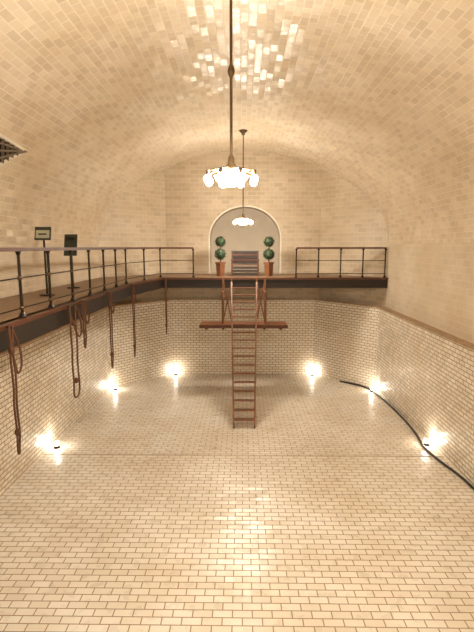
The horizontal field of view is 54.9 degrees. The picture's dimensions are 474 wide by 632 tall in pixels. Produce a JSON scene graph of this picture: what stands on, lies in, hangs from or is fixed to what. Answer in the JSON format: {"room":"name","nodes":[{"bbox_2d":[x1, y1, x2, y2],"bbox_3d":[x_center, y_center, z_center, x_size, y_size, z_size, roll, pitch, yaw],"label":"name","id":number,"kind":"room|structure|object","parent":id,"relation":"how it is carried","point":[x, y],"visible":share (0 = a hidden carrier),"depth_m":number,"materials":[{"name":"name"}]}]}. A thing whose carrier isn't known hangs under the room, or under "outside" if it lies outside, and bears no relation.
{"room":"empty indoor swimming pool","nodes":[
{"label":"empty indoor swimming pool","id":0,"kind":"room"},
{"bbox_2d":[0,133,26,166],"bbox_3d":[-4.623,-2.962,8.601,0.639,0.929,1.979,0,9,1],"label":"ceiling vent","id":1,"kind":"object","parent":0,"point":[9,150],"depth_m":8.97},
{"bbox_2d":[0,242,99,298],"bbox_3d":[-5.215,0.063,6.603,0.001,2.300,20.900,0,9,1],"label":"wall","id":2,"kind":"structure","parent":0,"point":[32,262],"depth_m":11.89,"materials":[{"name":"brick"}]},
{"bbox_2d":[0,284,130,352],"bbox_3d":[-4.246,0.408,7.360,1.880,0.788,13.480,0,9,1],"label":"walkway","id":3,"kind":"object","parent":2,"relation":"attached to","point":[40,319],"visible":0.87,"depth_m":8.91,"materials":[{"name":"wood"}]},
{"bbox_2d":[6,325,22,454],"bbox_3d":[-3.244,1.090,6.750,0.088,1.956,0.284,0,9,1],"label":"rope","id":4,"kind":"object","parent":3,"relation":"hanging from","point":[11,335],"visible":1,"depth_m":6.66,"materials":[{"name":"fabric"}]},
{"bbox_2d":[34,227,54,295],"bbox_3d":[-4.364,-1.242,10.389,0.360,1.549,0.360,0,9,1],"label":"sign stand","id":5,"kind":"object","parent":3,"relation":"on","point":[41,233],"visible":0.94,"depth_m":10.26,"materials":[{"name":"metal"}]},
{"bbox_2d":[0,247,127,316],"bbox_3d":[-3.455,-0.535,7.272,0.114,1.100,13.370,0,9,1],"label":"walkway railing","id":6,"kind":"object","parent":3,"relation":"on","point":[17,250],"visible":1,"depth_m":8.67,"materials":[{"name":"brown metal"}]},
{"bbox_2d":[64,234,79,288],"bbox_3d":[-4.439,-1.470,12.277,0.360,1.435,0.360,0,9,1],"label":"sign stand","id":7,"kind":"object","parent":3,"relation":"on","point":[70,240],"visible":0.8,"depth_m":12.17,"materials":[{"name":"metal"}]},
{"bbox_2d":[67,304,81,397],"bbox_3d":[-3.210,0.694,9.142,0.090,1.890,0.542,0,9,3],"label":"rope","id":8,"kind":"object","parent":3,"relation":"hanging from","point":[73,323],"visible":1,"depth_m":9.00,"materials":[{"name":"fabric"}]},
{"bbox_2d":[80,301,89,347],"bbox_3d":[-3.188,0.169,9.665,0.094,1.010,0.326,2,9,13],"label":"rope","id":9,"kind":"object","parent":3,"relation":"hanging from","point":[84,331],"visible":1,"depth_m":9.57,"materials":[{"name":"fabric"}]},
{"bbox_2d":[107,292,114,367],"bbox_3d":[-3.166,0.355,11.615,0.094,1.959,0.345,2,9,11],"label":"rope","id":10,"kind":"object","parent":3,"relation":"hanging from","point":[110,298],"visible":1,"depth_m":11.53,"materials":[{"name":"fabric"}]},
{"bbox_2d":[74,274,168,295],"bbox_3d":[-3.874,-1.193,16.582,2.378,0.380,5.257,0,9,1],"label":"walkway","id":11,"kind":"object","parent":2,"relation":"attached to","point":[152,282],"visible":0.67,"depth_m":15.41,"materials":[{"name":"wood"}]},
{"bbox_2d":[131,284,135,356],"bbox_3d":[-3.135,0.144,14.011,0.094,2.257,0.343,2,9,11],"label":"rope","id":12,"kind":"object","parent":11,"relation":"hanging from","point":[132,285],"visible":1,"depth_m":13.90,"materials":[{"name":"fabric"}]},
{"bbox_2d":[127,247,159,279],"bbox_3d":[-3.114,-1.750,15.303,0.118,1.100,2.840,1,9,10],"label":"walkway railing","id":13,"kind":"object","parent":11,"relation":"on","point":[142,248],"visible":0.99,"depth_m":15.27,"materials":[{"name":"brown metal"}]},
{"bbox_2d":[0,299,473,355],"bbox_3d":[0.128,0.698,9.961,10.080,0.050,18.690,0,9,1],"label":"trim","id":14,"kind":"structure","parent":2,"relation":"attached to","point":[380,307],"depth_m":14.23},
{"bbox_2d":[0,308,110,497],"bbox_3d":[-4.888,2.543,9.097,0.001,3.350,16.300,0,9,1],"label":"wall","id":15,"kind":"structure","parent":0,"point":[48,407],"depth_m":11.75,"materials":[{"name":"tile"}]},
{"bbox_2d":[99,170,166,304],"bbox_3d":[-4.013,-3.147,17.834,0.001,5.289,3.114,8,12,43],"label":"wall","id":16,"kind":"structure","parent":0,"point":[137,217],"depth_m":17.95,"materials":[{"name":"tile"}]},
{"bbox_2d":[0,374,473,631],"bbox_3d":[0.127,3.747,10.401,10.000,0.280,18.650,0,9,1],"label":"floor","id":17,"kind":"structure","parent":0,"point":[207,534],"depth_m":8.70,"materials":[{"name":"tile"}]},
{"bbox_2d":[54,441,59,448],"bbox_3d":[-4.654,3.318,11.790,0.160,0.180,0.160,0,9,1],"label":"floodlight","id":18,"kind":"object","parent":17,"relation":"on","point":[56,444],"visible":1,"depth_m":11.75,"materials":[{"name":"metal"}]},
{"bbox_2d":[231,282,256,427],"bbox_3d":[0.227,1.039,14.568,0.934,3.991,3.492,0,9,1],"label":"wooden ladder","id":19,"kind":"object","parent":17,"relation":"on","point":[232,301],"visible":1,"depth_m":14.37,"materials":[{"name":"brown wood"}]},
{"bbox_2d":[81,454,443,456],"bbox_3d":[0.140,3.461,11.344,9.960,0.008,0.015,0,9,1],"label":"curb","id":20,"kind":"object","parent":17,"relation":"on","point":[81,454],"visible":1,"depth_m":11.33,"materials":[{"name":"tile"}]},
{"bbox_2d":[339,380,473,489],"bbox_3d":[4.969,3.449,12.028,0.857,0.295,12.864,-1,9,-4],"label":"hose","id":21,"kind":"object","parent":17,"relation":"on","point":[383,399],"visible":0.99,"depth_m":12.21,"materials":[{"name":"black rubber"}]},
{"bbox_2d":[424,439,429,445],"bbox_3d":[4.969,3.301,11.964,0.160,0.180,0.160,0,9,1],"label":"floodlight","id":22,"kind":"object","parent":17,"relation":"on","point":[426,441],"visible":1,"depth_m":11.92,"materials":[{"name":"metal"}]},
{"bbox_2d":[0,0,473,243],"bbox_3d":[0.100,-3.089,7.219,10.600,3.750,23.200,0,9,1],"label":"ceiling","id":23,"kind":"structure","parent":0,"point":[102,97],"depth_m":9.77,"materials":[{"name":"tile"}]},
{"bbox_2d":[204,0,257,187],"bbox_3d":[-0.072,-3.166,5.540,0.664,3.094,0.669,0,9,1],"label":"pendant chandelier","id":24,"kind":"object","parent":23,"relation":"hanging from","point":[230,175],"visible":1,"depth_m":5.61,"materials":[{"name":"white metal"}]},
{"bbox_2d":[233,186,252,224],"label":"pendant chandelier","id":25,"kind":"object","parent":23,"relation":"hanging from","point":[242,220],"depth_m":15.56,"materials":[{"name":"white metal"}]},
{"bbox_2d":[239,129,247,171],"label":"pendant chandelier","id":26,"kind":"object","parent":23,"relation":"hanging from","point":[242,131],"depth_m":15.25,"materials":[{"name":"gold metal"}]},
{"bbox_2d":[108,300,378,388],"bbox_3d":[0.234,1.159,18.252,10.000,3.350,2.350,0,9,1],"label":"wall","id":27,"kind":"structure","parent":0,"point":[337,341],"depth_m":19.18,"materials":[{"name":"tile"}]},
{"bbox_2d":[165,150,321,298],"bbox_3d":[0.251,-3.686,18.859,6.400,6.050,0.001,0,9,1],"label":"wall","id":28,"kind":"structure","parent":0,"point":[289,189],"depth_m":18.74,"materials":[{"name":"tile"}]},
{"bbox_2d":[210,207,279,273],"bbox_3d":[0.336,-3.185,19.288,2.900,2.730,0.700,0,9,1],"label":"wall niche","id":29,"kind":"object","parent":28,"relation":"in","point":[249,237],"visible":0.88,"depth_m":19.60,"materials":[{"name":"paint"}]},
{"bbox_2d":[208,205,281,273],"bbox_3d":[0.331,-3.158,18.908,3.030,2.790,0.070,0,9,1],"label":"trim","id":30,"kind":"structure","parent":29,"relation":"attached to","point":[270,215],"depth_m":18.80,"materials":[{"name":"white paint"}]},
{"bbox_2d":[319,170,388,306],"bbox_3d":[4.486,-3.130,17.724,0.001,5.289,3.114,-8,11,-41],"label":"wall","id":31,"kind":"structure","parent":0,"point":[349,217],"depth_m":17.79,"materials":[{"name":"tile"}]},
{"bbox_2d":[375,308,473,485],"bbox_3d":[5.111,2.563,8.968,0.001,3.350,16.300,0,9,1],"label":"wall","id":32,"kind":"structure","parent":0,"point":[426,376],"depth_m":12.09,"materials":[{"name":"tile"}]},
{"bbox_2d":[381,306,473,346],"bbox_3d":[0.128,0.710,10.018,10.600,0.001,18.800,0,9,1],"label":"trim ledge","id":33,"kind":"object","parent":32,"relation":"on","point":[408,317],"depth_m":12.46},
{"bbox_2d":[386,243,473,343],"bbox_3d":[5.384,0.084,6.465,0.001,2.300,20.900,0,9,1],"label":"wall","id":34,"kind":"structure","parent":0,"point":[432,284],"depth_m":12.63,"materials":[{"name":"brick"}]},
{"bbox_2d":[162,274,387,287],"bbox_3d":[1.355,-1.393,17.902,8.320,0.380,2.450,0,9,1],"label":"walkway","id":35,"kind":"object","parent":34,"relation":"attached to","point":[173,280],"visible":0.89,"depth_m":16.75,"materials":[{"name":"wood"}]},
{"bbox_2d":[164,278,167,334],"bbox_3d":[-2.590,-0.362,16.857,0.093,2.108,0.306,2,9,15],"label":"rope","id":36,"kind":"object","parent":35,"relation":"hanging from","point":[165,287],"visible":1,"depth_m":16.74,"materials":[{"name":"fabric"}]},
{"bbox_2d":[159,247,194,276],"bbox_3d":[-2.219,-1.976,16.794,1.334,1.100,0.120,0,9,1],"label":"walkway railing","id":37,"kind":"object","parent":35,"relation":"on","point":[160,260],"visible":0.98,"depth_m":16.77,"materials":[{"name":"brown metal"}]},
{"bbox_2d":[214,236,226,275],"bbox_3d":[-0.635,-2.283,17.358,0.479,1.524,0.482,0,9,1],"label":"potted topiary","id":38,"kind":"object","parent":35,"relation":"on","point":[220,253],"visible":1,"depth_m":17.28,"materials":[{"name":"green plant"}]},
{"bbox_2d":[199,278,287,329],"bbox_3d":[0.233,-0.452,16.365,3.120,1.800,0.810,0,9,1],"label":"platform","id":39,"kind":"object","parent":35,"relation":"attached to","point":[222,324],"visible":0.94,"depth_m":16.20,"materials":[{"name":"brown wood"}]},
{"bbox_2d":[231,251,258,275],"bbox_3d":[0.312,-2.033,17.591,1.070,0.960,0.580,0,9,1],"label":"slatted bench","id":40,"kind":"object","parent":35,"relation":"on","point":[237,257],"visible":1,"depth_m":17.76,"materials":[{"name":"brown wood"}]},
{"bbox_2d":[263,236,274,275],"bbox_3d":[1.211,-2.278,17.341,0.493,1.518,0.480,0,9,1],"label":"potted topiary","id":41,"kind":"object","parent":35,"relation":"on","point":[268,253],"visible":1,"depth_m":17.25,"materials":[{"name":"green plant"}]},
{"bbox_2d":[295,247,386,277],"bbox_3d":[3.796,-1.964,16.716,3.364,1.100,0.120,0,9,1],"label":"walkway railing","id":42,"kind":"object","parent":35,"relation":"on","point":[318,248],"visible":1,"depth_m":16.68,"materials":[{"name":"brown metal"}]}
]}

